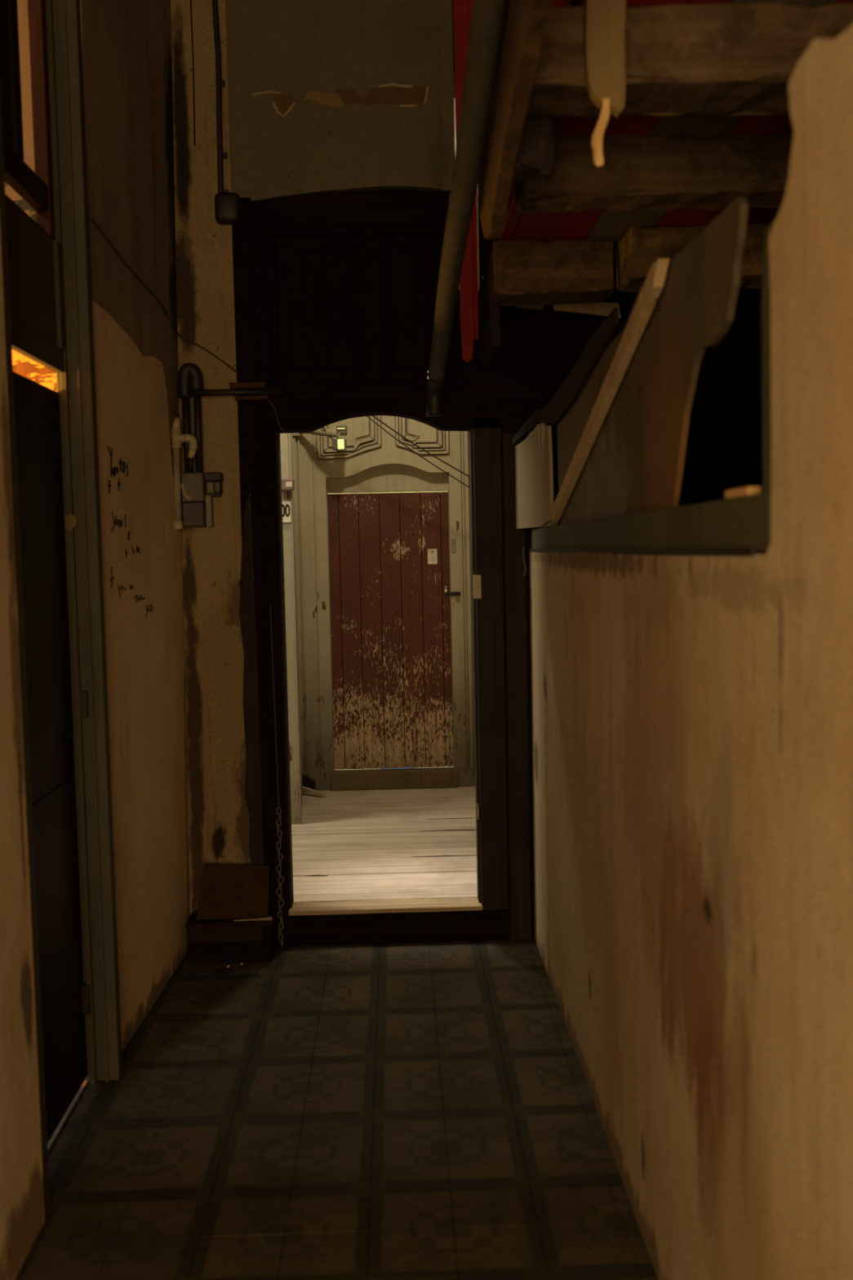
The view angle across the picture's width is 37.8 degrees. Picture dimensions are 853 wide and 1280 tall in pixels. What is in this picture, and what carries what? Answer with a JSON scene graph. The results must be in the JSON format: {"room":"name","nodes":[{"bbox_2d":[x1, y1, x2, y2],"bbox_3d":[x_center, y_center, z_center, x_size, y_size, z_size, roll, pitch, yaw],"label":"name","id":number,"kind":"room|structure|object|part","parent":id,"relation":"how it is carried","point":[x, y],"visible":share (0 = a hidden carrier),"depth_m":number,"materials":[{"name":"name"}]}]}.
{"room":"hallway","nodes":[
{"label":"hallway","id":0,"kind":"room"},
{"bbox_2d":[0,229,44,1279],"bbox_3d":[-0.964,-0.488,0.100,0.140,4.200,5.520,-1,4,-1],"label":"wall","id":1,"kind":"structure","parent":0,"point":[22,1216],"depth_m":2.83,"materials":[{"name":"beige paint"}]},
{"bbox_2d":[0,0,122,1216],"bbox_3d":[-1.046,-0.711,3.279,0.142,4.194,0.860,-1,4,-1],"label":"door","id":2,"kind":"structure","parent":1,"relation":"in","point":[46,282],"depth_m":3.59,"materials":[{"name":"black paint"}]},
{"bbox_2d":[0,0,55,239],"bbox_3d":[-1.073,-1.940,3.197,0.100,1.650,0.739,-1,4,-1],"label":"window","id":3,"kind":"structure","parent":2,"relation":"attached to","point":[35,188],"depth_m":3.44,"materials":[{"name":"brown wood"}]},
{"bbox_3d":[-1.091,-1.238,3.247,0.035,0.075,0.739,-1,4,-1],"label":"rail","id":4,"kind":"part","parent":3,"relation":"part of","materials":[{"name":"brown wood"}]},
{"bbox_3d":[-1.085,-1.124,3.255,0.042,0.016,0.739,-1,4,-1],"label":"sill","id":5,"kind":"part","parent":3,"relation":"part of","materials":[{"name":"red wood"}]},
{"bbox_3d":[-1.072,-0.969,3.267,0.030,0.305,0.739,-1,4,-1],"label":"overdoor panel","id":6,"kind":"part","parent":2,"relation":"part of","materials":[{"name":"grey paint"}]},
{"bbox_3d":[-1.054,-0.144,3.322,0.007,0.850,0.540,-1,4,-1],"label":"panel","id":7,"kind":"part","parent":2,"relation":"part of","materials":[{"name":"red paint"}]},
{"bbox_3d":[-1.035,0.803,3.391,0.007,0.750,0.540,-1,4,-1],"label":"panel","id":8,"kind":"part","parent":2,"relation":"part of","materials":[{"name":"red paint"}]},
{"bbox_3d":[-1.027,0.193,3.715,0.030,0.080,0.021,-1,4,-1],"label":"strike plate","id":9,"kind":"part","parent":2,"relation":"part of","materials":[{"name":"black metal"}]},
{"bbox_2d":[4,0,57,391],"bbox_3d":[-1.789,-0.655,3.316,1.415,4.300,2.200,-1,4,-1],"label":"wall","id":10,"kind":"structure","parent":0,"point":[22,5],"depth_m":4.26,"materials":[{"name":"paint"}]},
{"bbox_2d":[80,0,189,1052],"bbox_3d":[-1.018,-0.793,4.312,0.181,4.200,1.215,-1,4,-1],"label":"wall","id":11,"kind":"structure","parent":0,"point":[126,44],"depth_m":4.25,"materials":[{"name":"brown paint"}]},
{"bbox_2d":[89,217,237,372],"bbox_3d":[-0.976,-1.151,4.313,0.221,0.296,1.202,0,4,12],"label":"cable","id":12,"kind":"object","parent":11,"relation":"attached to","point":[91,219],"visible":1,"depth_m":4.39,"materials":[{"name":"black rubber"}]},
{"bbox_2d":[171,417,197,529],"bbox_3d":[-0.932,-0.642,4.805,0.105,0.429,0.060,-1,4,-1],"label":"conduit","id":13,"kind":"object","parent":11,"relation":"attached to","point":[177,437],"visible":1,"depth_m":4.78,"materials":[{"name":"black metal"}]},
{"bbox_2d":[280,433,302,824],"bbox_3d":[-1.602,-0.671,7.006,1.770,3.300,0.970,-1,4,-1],"label":"wall","id":14,"kind":"structure","parent":0,"point":[286,439],"depth_m":6.61,"materials":[{"name":"beige paint"}]},
{"bbox_2d":[281,501,291,522],"bbox_3d":[-0.762,-0.672,6.540,0.098,0.110,0.006,-1,4,-1],"label":"number plate","id":15,"kind":"object","parent":14,"relation":"attached to","point":[286,517],"visible":0.53,"depth_m":6.54,"materials":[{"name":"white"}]},
{"bbox_2d":[281,478,294,499],"bbox_3d":[-0.748,-0.791,6.519,0.110,0.105,0.046,-1,4,-1],"label":"box","id":16,"kind":"object","parent":14,"relation":"attached to","point":[287,484],"visible":0.65,"depth_m":6.50,"materials":[{"name":"plastic"}]},
{"bbox_2d":[292,425,346,452],"bbox_3d":[-0.640,-1.219,7.306,0.419,0.240,0.122,1,5,32],"label":"wall lamp","id":17,"kind":"object","parent":14,"relation":"attached to","point":[340,445],"visible":0.69,"depth_m":7.21,"materials":[{"name":"yellow"}]},
{"bbox_3d":[-0.638,-1.216,7.298,0.353,0.092,0.072,2,5,35],"label":"arm","id":18,"kind":"part","parent":17,"relation":"part of"},
{"bbox_3d":[-0.507,-1.132,7.242,0.081,0.070,0.070,-1,4,-1],"label":"lamp shade","id":19,"kind":"part","parent":17,"relation":"part of","materials":[{"name":"glass"}]},
{"bbox_2d":[170,0,454,916],"bbox_3d":[-0.505,-0.852,4.978,1.272,4.200,0.165,-1,4,-1],"label":"wall","id":20,"kind":"structure","parent":0,"point":[218,814],"depth_m":4.84,"materials":[{"name":"paint"}]},
{"bbox_2d":[180,472,223,527],"bbox_3d":[-0.876,-0.548,4.875,0.153,0.212,0.110,-1,4,-1],"label":"meter box","id":21,"kind":"object","parent":20,"relation":"attached to","point":[196,513],"visible":1,"depth_m":4.83,"materials":[{"name":"plastic"}]},
{"bbox_3d":[-0.836,-0.610,4.890,0.068,0.093,0.073,-1,4,-1],"label":"lever","id":22,"kind":"part","parent":21,"relation":"part of","materials":[{"name":"black metal"}]},
{"bbox_2d":[212,0,240,224],"bbox_3d":[-0.782,-2.263,4.774,0.097,1.305,0.065,-1,4,-1],"label":"conduit riser","id":23,"kind":"object","parent":20,"relation":"attached to","point":[227,205],"visible":1,"depth_m":4.79,"materials":[{"name":"black metal"}]},
{"bbox_2d":[177,362,282,473],"bbox_3d":[-0.762,-0.866,4.871,0.406,0.434,0.080,-1,4,-1],"label":"pipe","id":24,"kind":"object","parent":20,"relation":"attached to","point":[190,382],"depth_m":4.83,"materials":[{"name":"black metal"}]},
{"bbox_3d":[-0.697,-0.991,4.857,0.140,0.022,0.065,-1,4,-1],"label":"wooden bracket","id":25,"kind":"part","parent":24,"relation":"part of","materials":[{"name":"brown wood"}]},
{"bbox_2d":[269,400,284,431],"bbox_3d":[-0.590,-0.882,4.891,0.062,0.127,0.003,-1,4,-1],"label":"wire","id":26,"kind":"object","parent":24,"relation":"hanging from","point":[269,401],"visible":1,"depth_m":4.89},
{"bbox_2d":[231,189,532,946],"bbox_3d":[-0.177,-0.276,5.030,1.149,3.030,0.160,-1,4,-1],"label":"door frame","id":27,"kind":"structure","parent":20,"relation":"in","point":[335,293],"depth_m":4.95,"materials":[{"name":"brown wood"}]},
{"bbox_2d":[234,395,269,401],"bbox_3d":[-0.680,-0.943,4.861,0.130,0.014,0.065,-1,4,-1],"label":"wooden bracket","id":28,"kind":"object","parent":27,"relation":"attached to","point":[238,398],"visible":1,"depth_m":4.83,"materials":[{"name":"wood"}]},
{"bbox_2d":[269,603,284,946],"bbox_3d":[-0.600,0.550,4.991,0.032,1.394,0.026,0,4,17],"label":"hanging chain","id":29,"kind":"object","parent":27,"relation":"hanging from","point":[278,807],"visible":1,"depth_m":5.00,"materials":[{"name":"black metal"}]},
{"bbox_3d":[-0.609,0.268,4.981,0.019,0.830,0.009,1,5,25],"label":"cord","id":30,"kind":"part","parent":29,"relation":"part of","materials":[{"name":"black metal"}]},
{"bbox_3d":[-0.423,-1.306,4.925,0.255,0.470,0.030,-1,4,-1],"label":"raised panel","id":31,"kind":"part","parent":27,"relation":"part of","materials":[{"name":"brown wood"}]},
{"bbox_3d":[-0.280,-1.673,4.894,0.804,0.160,0.046,-1,4,-1],"label":"rail","id":32,"kind":"part","parent":27,"relation":"part of","materials":[{"name":"brown wood"}]},
{"bbox_3d":[-0.256,-0.999,4.944,0.824,0.037,0.085,-1,4,-1],"label":"rail","id":33,"kind":"part","parent":27,"relation":"part of","materials":[{"name":"brown wood"}]},
{"bbox_3d":[-0.045,-1.315,4.934,0.190,0.470,0.030,-1,4,-1],"label":"raised panel","id":34,"kind":"part","parent":27,"relation":"part of","materials":[{"name":"brown wood"}]},
{"bbox_3d":[0.203,-0.213,4.987,0.032,0.095,0.008,-1,4,-1],"label":"latch plate","id":35,"kind":"part","parent":27,"relation":"part of","materials":[{"name":"metal"}]},
{"bbox_3d":[0.364,0.198,5.076,0.087,2.055,0.145,-1,4,-1],"label":"post","id":36,"kind":"part","parent":27,"relation":"part of","materials":[{"name":"brown wood"}]},
{"bbox_2d":[453,0,479,363],"bbox_3d":[0.154,-1.974,4.838,0.082,1.770,0.019,-1,4,-1],"label":"board","id":37,"kind":"object","parent":20,"relation":"attached to","point":[469,277],"visible":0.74,"depth_m":4.86,"materials":[{"name":"red wood"}]},
{"bbox_2d":[458,186,763,938],"bbox_3d":[0.844,-0.884,5.026,1.428,4.200,0.135,-1,4,-1],"label":"wall","id":38,"kind":"structure","parent":20,"relation":"attached to","point":[539,349],"depth_m":4.95,"materials":[{"name":"brown wood"}]},
{"bbox_2d":[14,938,657,1279],"bbox_3d":[-0.192,1.572,1.327,1.799,0.122,7.629,-1,4,-1],"label":"floor","id":39,"kind":"structure","parent":0,"point":[402,1111],"depth_m":3.40,"materials":[{"name":"tile"}]},
{"bbox_2d":[185,908,276,963],"bbox_3d":[-0.773,1.180,4.957,0.340,0.162,0.185,-1,4,-1],"label":"wooden step","id":40,"kind":"structure","parent":39,"relation":"on","point":[208,940],"depth_m":4.88,"materials":[{"name":"brown wood"}]},
{"bbox_2d":[196,863,269,919],"bbox_3d":[-0.769,0.996,4.950,0.284,0.203,0.088,-1,4,-1],"label":"baseboard","id":41,"kind":"structure","parent":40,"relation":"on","point":[227,891],"depth_m":4.95,"materials":[{"name":"brown wood"}]},
{"bbox_2d":[233,916,271,921],"bbox_3d":[-0.680,1.093,4.875,0.148,0.016,0.015,-1,4,-1],"label":"stick","id":42,"kind":"object","parent":40,"relation":"on","point":[269,918],"visible":1,"depth_m":4.87,"materials":[{"name":"wood"}]},
{"bbox_2d":[292,285,475,791],"bbox_3d":[0.289,-0.728,7.558,2.180,3.255,0.159,-1,4,-1],"label":"wall","id":43,"kind":"structure","parent":0,"point":[374,460],"depth_m":7.53,"materials":[{"name":"beige paint"}]},
{"bbox_3d":[-0.701,-0.706,7.548,0.200,3.255,0.130,-1,4,-1],"label":"wall panel","id":44,"kind":"part","parent":43,"relation":"part of","materials":[{"name":"beige paint"}]},
{"bbox_3d":[-0.468,-1.387,7.436,0.240,0.460,0.010,-1,4,-1],"label":"panel moulding","id":45,"kind":"part","parent":43,"relation":"part of","materials":[{"name":"beige paint"}]},
{"bbox_3d":[-0.468,-1.387,7.428,0.302,0.522,0.026,-1,4,-1],"label":"panel moulding","id":46,"kind":"part","parent":43,"relation":"part of","materials":[{"name":"beige paint"}]},
{"bbox_3d":[-0.468,-1.387,7.435,0.336,0.556,0.012,-1,4,-1],"label":"panel moulding","id":47,"kind":"part","parent":43,"relation":"part of","materials":[{"name":"beige paint"}]},
{"bbox_3d":[-0.468,-1.387,7.431,0.382,0.602,0.020,-1,4,-1],"label":"panel moulding","id":48,"kind":"part","parent":43,"relation":"part of","materials":[{"name":"beige paint"}]},
{"bbox_3d":[-0.236,-1.025,7.467,0.740,0.091,0.008,-1,4,-1],"label":"arch moulding","id":49,"kind":"part","parent":43,"relation":"part of","materials":[{"name":"beige paint"}]},
{"bbox_2d":[327,492,460,769],"bbox_3d":[-0.186,-0.050,7.564,0.790,1.677,0.100,-1,4,-1],"label":"door","id":50,"kind":"structure","parent":43,"relation":"in","point":[391,634],"depth_m":7.57,"materials":[{"name":"red paint"}]},
{"bbox_2d":[427,548,437,564],"bbox_3d":[0.036,-0.506,7.544,0.057,0.092,0.002,-1,4,-1],"label":"paper notice","id":51,"kind":"object","parent":50,"relation":"attached to","point":[432,553],"visible":1,"depth_m":7.54,"materials":[{"name":"grey paper"}]},
{"bbox_3d":[0.163,-0.571,7.513,0.025,0.085,0.007,-1,4,-1],"label":"hinge plate","id":52,"kind":"part","parent":50,"relation":"part of","materials":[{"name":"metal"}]},
{"bbox_3d":[-0.197,0.853,7.631,0.780,0.113,0.095,-1,4,-1],"label":"stone sill","id":53,"kind":"part","parent":43,"relation":"part of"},
{"bbox_3d":[-0.030,-1.406,7.446,0.172,0.442,0.010,-1,4,-1],"label":"panel moulding","id":54,"kind":"part","parent":43,"relation":"part of","materials":[{"name":"beige paint"}]},
{"bbox_3d":[-0.030,-1.406,7.445,0.268,0.538,0.012,-1,4,-1],"label":"panel moulding","id":55,"kind":"part","parent":43,"relation":"part of","materials":[{"name":"beige paint"}]},
{"bbox_3d":[-0.029,-1.406,7.438,0.234,0.504,0.026,-1,4,-1],"label":"panel moulding","id":56,"kind":"part","parent":43,"relation":"part of","materials":[{"name":"beige paint"}]},
{"bbox_3d":[-0.030,-1.406,7.441,0.314,0.584,0.020,-1,4,-1],"label":"panel moulding","id":57,"kind":"part","parent":43,"relation":"part of","materials":[{"name":"beige paint"}]},
{"bbox_3d":[0.758,-0.740,7.584,1.240,3.255,0.130,-1,4,-1],"label":"wall panel","id":58,"kind":"part","parent":43,"relation":"part of","materials":[{"name":"beige paint"}]},
{"bbox_2d":[291,786,477,902],"bbox_3d":[-0.484,1.071,6.466,3.900,0.147,2.555,-1,4,-1],"label":"floor","id":59,"kind":"structure","parent":0,"point":[410,843],"depth_m":6.16,"materials":[{"name":"wood"}]},
{"bbox_2d":[302,775,315,792],"bbox_3d":[-0.718,0.872,7.554,0.076,0.102,0.039,1,5,30],"label":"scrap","id":60,"kind":"object","parent":59,"relation":"on","point":[308,782],"visible":0.71,"depth_m":7.54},
{"bbox_2d":[302,786,325,797],"bbox_3d":[-0.692,0.907,7.451,0.222,0.048,0.036,2,5,41],"label":"plank","id":61,"kind":"object","parent":59,"relation":"on","point":[305,789],"visible":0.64,"depth_m":7.42,"materials":[{"name":"brown wood"}]},
{"bbox_2d":[453,72,456,154],"bbox_3d":[-0.565,-2.296,6.229,4.080,0.100,2.540,-1,4,-1],"label":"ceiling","id":62,"kind":"structure","parent":0,"point":[453,73],"depth_m":5.15,"materials":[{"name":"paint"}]},
{"bbox_2d":[510,0,571,189],"bbox_3d":[0.386,-1.920,1.060,0.030,1.540,7.570,-1,4,-1],"label":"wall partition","id":63,"kind":"structure","parent":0,"point":[561,3],"depth_m":3.06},
{"bbox_2d":[481,0,852,290],"bbox_3d":[0.982,-1.137,1.137,1.330,0.058,7.580,-1,4,-1],"label":"ceiling","id":64,"kind":"structure","parent":0,"point":[602,224],"depth_m":3.62,"materials":[{"name":"brown wood"}]},
{"bbox_2d":[477,257,501,370],"bbox_3d":[0.229,-1.191,4.599,0.040,0.305,0.595,-1,4,-1],"label":"beam","id":65,"kind":"structure","parent":64,"relation":"attached to","point":[488,313],"depth_m":4.45,"materials":[{"name":"brown wood"}]},
{"bbox_2d":[488,240,613,306],"bbox_3d":[0.415,-1.234,4.188,0.401,0.177,0.226,-1,4,-1],"label":"joist","id":66,"kind":"object","parent":64,"relation":"attached to","point":[522,272],"visible":1,"depth_m":4.08,"materials":[{"name":"brown wood"}]},
{"bbox_2d":[583,0,626,117],"bbox_3d":[0.329,-1.077,2.288,0.074,0.218,0.030,-1,4,-1],"label":"stub","id":67,"kind":"object","parent":64,"relation":"hanging from","point":[604,20],"visible":0.97,"depth_m":2.27,"materials":[{"name":"brown wood"}]},
{"bbox_2d":[591,98,609,166],"bbox_3d":[0.320,-0.940,2.280,0.038,0.140,0.011,-3,4,-21],"label":"wood splinter","id":68,"kind":"object","parent":67,"relation":"hanging from","point":[597,135],"visible":1,"depth_m":2.28,"materials":[{"name":"brown wood"}]},
{"bbox_2d":[514,133,793,213],"bbox_3d":[0.863,-1.181,3.142,1.274,0.152,0.172,-1,4,-1],"label":"joist","id":69,"kind":"object","parent":64,"relation":"attached to","point":[637,173],"visible":0.66,"depth_m":3.06,"materials":[{"name":"brown wood"}]},
{"bbox_2d":[525,2,852,116],"bbox_3d":[0.852,-1.128,2.418,1.334,0.152,0.202,-1,4,-1],"label":"joist","id":70,"kind":"object","parent":64,"relation":"attached to","point":[714,59],"visible":0.64,"depth_m":2.32,"materials":[{"name":"brown wood"}]},
{"bbox_2d":[477,0,552,239],"bbox_3d":[0.173,-1.094,2.182,0.030,0.422,2.100,-1,4,-1],"label":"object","id":71,"kind":"object","parent":70,"relation":"attached to","point":[525,22],"visible":0.84,"depth_m":2.42,"materials":[{"name":"brown wood"}]},
{"bbox_2d":[426,0,506,417],"bbox_3d":[0.090,-1.082,2.998,0.079,0.682,3.738,-1,4,-2],"label":"drain pipe","id":72,"kind":"object","parent":71,"relation":"attached to","point":[487,19],"visible":1,"depth_m":2.89,"materials":[{"name":"black metal"}]},
{"bbox_2d":[512,114,555,181],"bbox_3d":[0.221,-1.094,2.575,0.086,0.263,0.092,-1,4,-1],"label":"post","id":73,"kind":"object","parent":71,"relation":"attached to","point":[535,159],"visible":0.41,"depth_m":2.54,"materials":[{"name":"brown wood"}]},
{"bbox_2d":[616,224,769,292],"bbox_3d":[1.054,-1.242,4.040,0.845,0.169,0.231,-1,4,-1],"label":"joist","id":74,"kind":"object","parent":64,"relation":"attached to","point":[640,247],"visible":0.41,"depth_m":3.93,"materials":[{"name":"brown wood"}]},
{"bbox_2d":[528,25,852,1279],"bbox_3d":[0.582,0.275,1.231,0.130,2.450,7.585,-1,4,-1],"label":"wall","id":75,"kind":"structure","parent":0,"point":[692,716],"depth_m":2.03,"materials":[{"name":"beige paint"}]},
{"bbox_2d":[514,304,544,310],"bbox_3d":[0.402,-1.317,4.901,0.122,0.033,0.018,-1,4,-1],"label":"board","id":76,"kind":"object","parent":75,"relation":"attached to","point":[540,307],"visible":0.57,"depth_m":4.89,"materials":[{"name":"brown wood"}]},
{"bbox_2d":[552,302,621,318],"bbox_3d":[0.631,-1.301,4.906,0.270,0.067,0.018,-1,4,-1],"label":"board","id":77,"kind":"object","parent":75,"relation":"attached to","point":[604,309],"visible":0.82,"depth_m":4.90,"materials":[{"name":"brown wood"}]},
{"bbox_2d":[529,220,775,555],"bbox_3d":[0.479,-0.471,3.356,0.073,0.476,3.185,-1,4,-1],"label":"window","id":78,"kind":"structure","parent":75,"relation":"in","point":[741,526],"depth_m":2.22,"materials":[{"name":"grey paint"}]},
{"bbox_2d":[522,546,526,575],"bbox_3d":[0.385,-0.308,4.891,0.013,0.112,0.028,-2,4,-10],"label":"stub","id":79,"kind":"object","parent":78,"relation":"hanging from","point":[523,549],"visible":1,"depth_m":4.88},
{"bbox_2d":[515,422,553,528],"bbox_3d":[0.401,-0.612,4.666,0.012,0.379,0.535,-2,4,-9],"label":"wooden board","id":80,"kind":"object","parent":78,"relation":"on","point":[534,473],"visible":0.88,"depth_m":4.62,"materials":[{"name":"beige wood"}]},
{"bbox_2d":[541,258,669,526],"bbox_3d":[0.447,-0.577,3.443,0.054,0.517,1.926,-1,4,-1],"label":"batten","id":81,"kind":"object","parent":78,"relation":"attached to","point":[652,287],"visible":0.99,"depth_m":3.05,"materials":[{"name":"brown wood"}]},
{"bbox_3d":[0.486,-0.286,3.382,0.060,0.086,3.160,-1,4,-1],"label":"rail","id":82,"kind":"part","parent":78,"relation":"part of","materials":[{"name":"green paint"}]},
{"bbox_2d":[556,196,748,524],"bbox_3d":[0.491,-0.565,3.180,0.012,0.525,2.302,-1,4,-1],"label":"plywood sheet","id":83,"kind":"object","parent":78,"relation":"on","point":[634,463],"visible":0.78,"depth_m":2.66,"materials":[{"name":"brown wood"}]},
{"bbox_2d":[511,306,618,444],"bbox_3d":[0.431,-0.794,3.986,0.065,0.182,1.848,-1,4,-4],"label":"strip","id":84,"kind":"object","parent":83,"relation":"attached to","point":[553,411],"visible":1,"depth_m":3.71,"materials":[{"name":"brown wood"}]},
{"bbox_2d":[724,485,761,498],"bbox_3d":[0.509,-0.237,2.005,0.023,0.015,0.135,-1,4,-1],"label":"chip","id":85,"kind":"object","parent":78,"relation":"on","point":[747,491],"visible":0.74,"depth_m":1.96,"materials":[{"name":"brown wood"}]},
{"bbox_3d":[-0.530,-0.625,6.350,4.080,3.350,2.540,-1,4,-1],"label":"wall","id":86,"kind":"structure","parent":0,"visible":0},
{"bbox_2d":[366,416,470,488],"bbox_3d":[0.012,-1.047,7.136,0.830,0.580,0.007,-2,4,-8],"label":"wire","id":87,"kind":"object","parent":86,"relation":"attached to","point":[366,416],"visible":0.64,"depth_m":7.12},
{"bbox_2d":[371,415,470,477],"bbox_3d":[0.012,-1.083,7.075,0.827,0.532,0.012,-2,4,-6],"label":"wire","id":88,"kind":"object","parent":86,"relation":"attached to","point":[375,417],"visible":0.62,"depth_m":7.07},
{"label":"outside","id":89,"kind":"structure","parent":0,"visible":0},
{"bbox_2d":[333,755,453,770],"bbox_3d":[-0.194,0.801,8.678,2.400,0.154,2.000,-1,4,-1],"label":"floor","id":90,"kind":"structure","parent":89,"point":[453,756],"depth_m":7.70,"materials":[{"name":"grey wood"}]},
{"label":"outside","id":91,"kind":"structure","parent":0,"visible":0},
{"bbox_2d":[327,490,453,715],"bbox_3d":[-0.250,-0.643,9.625,2.400,2.900,0.100,-1,4,-1],"label":"wall","id":92,"kind":"structure","parent":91,"point":[433,491],"depth_m":9.54,"materials":[{"name":"beige paint"}]}
]}

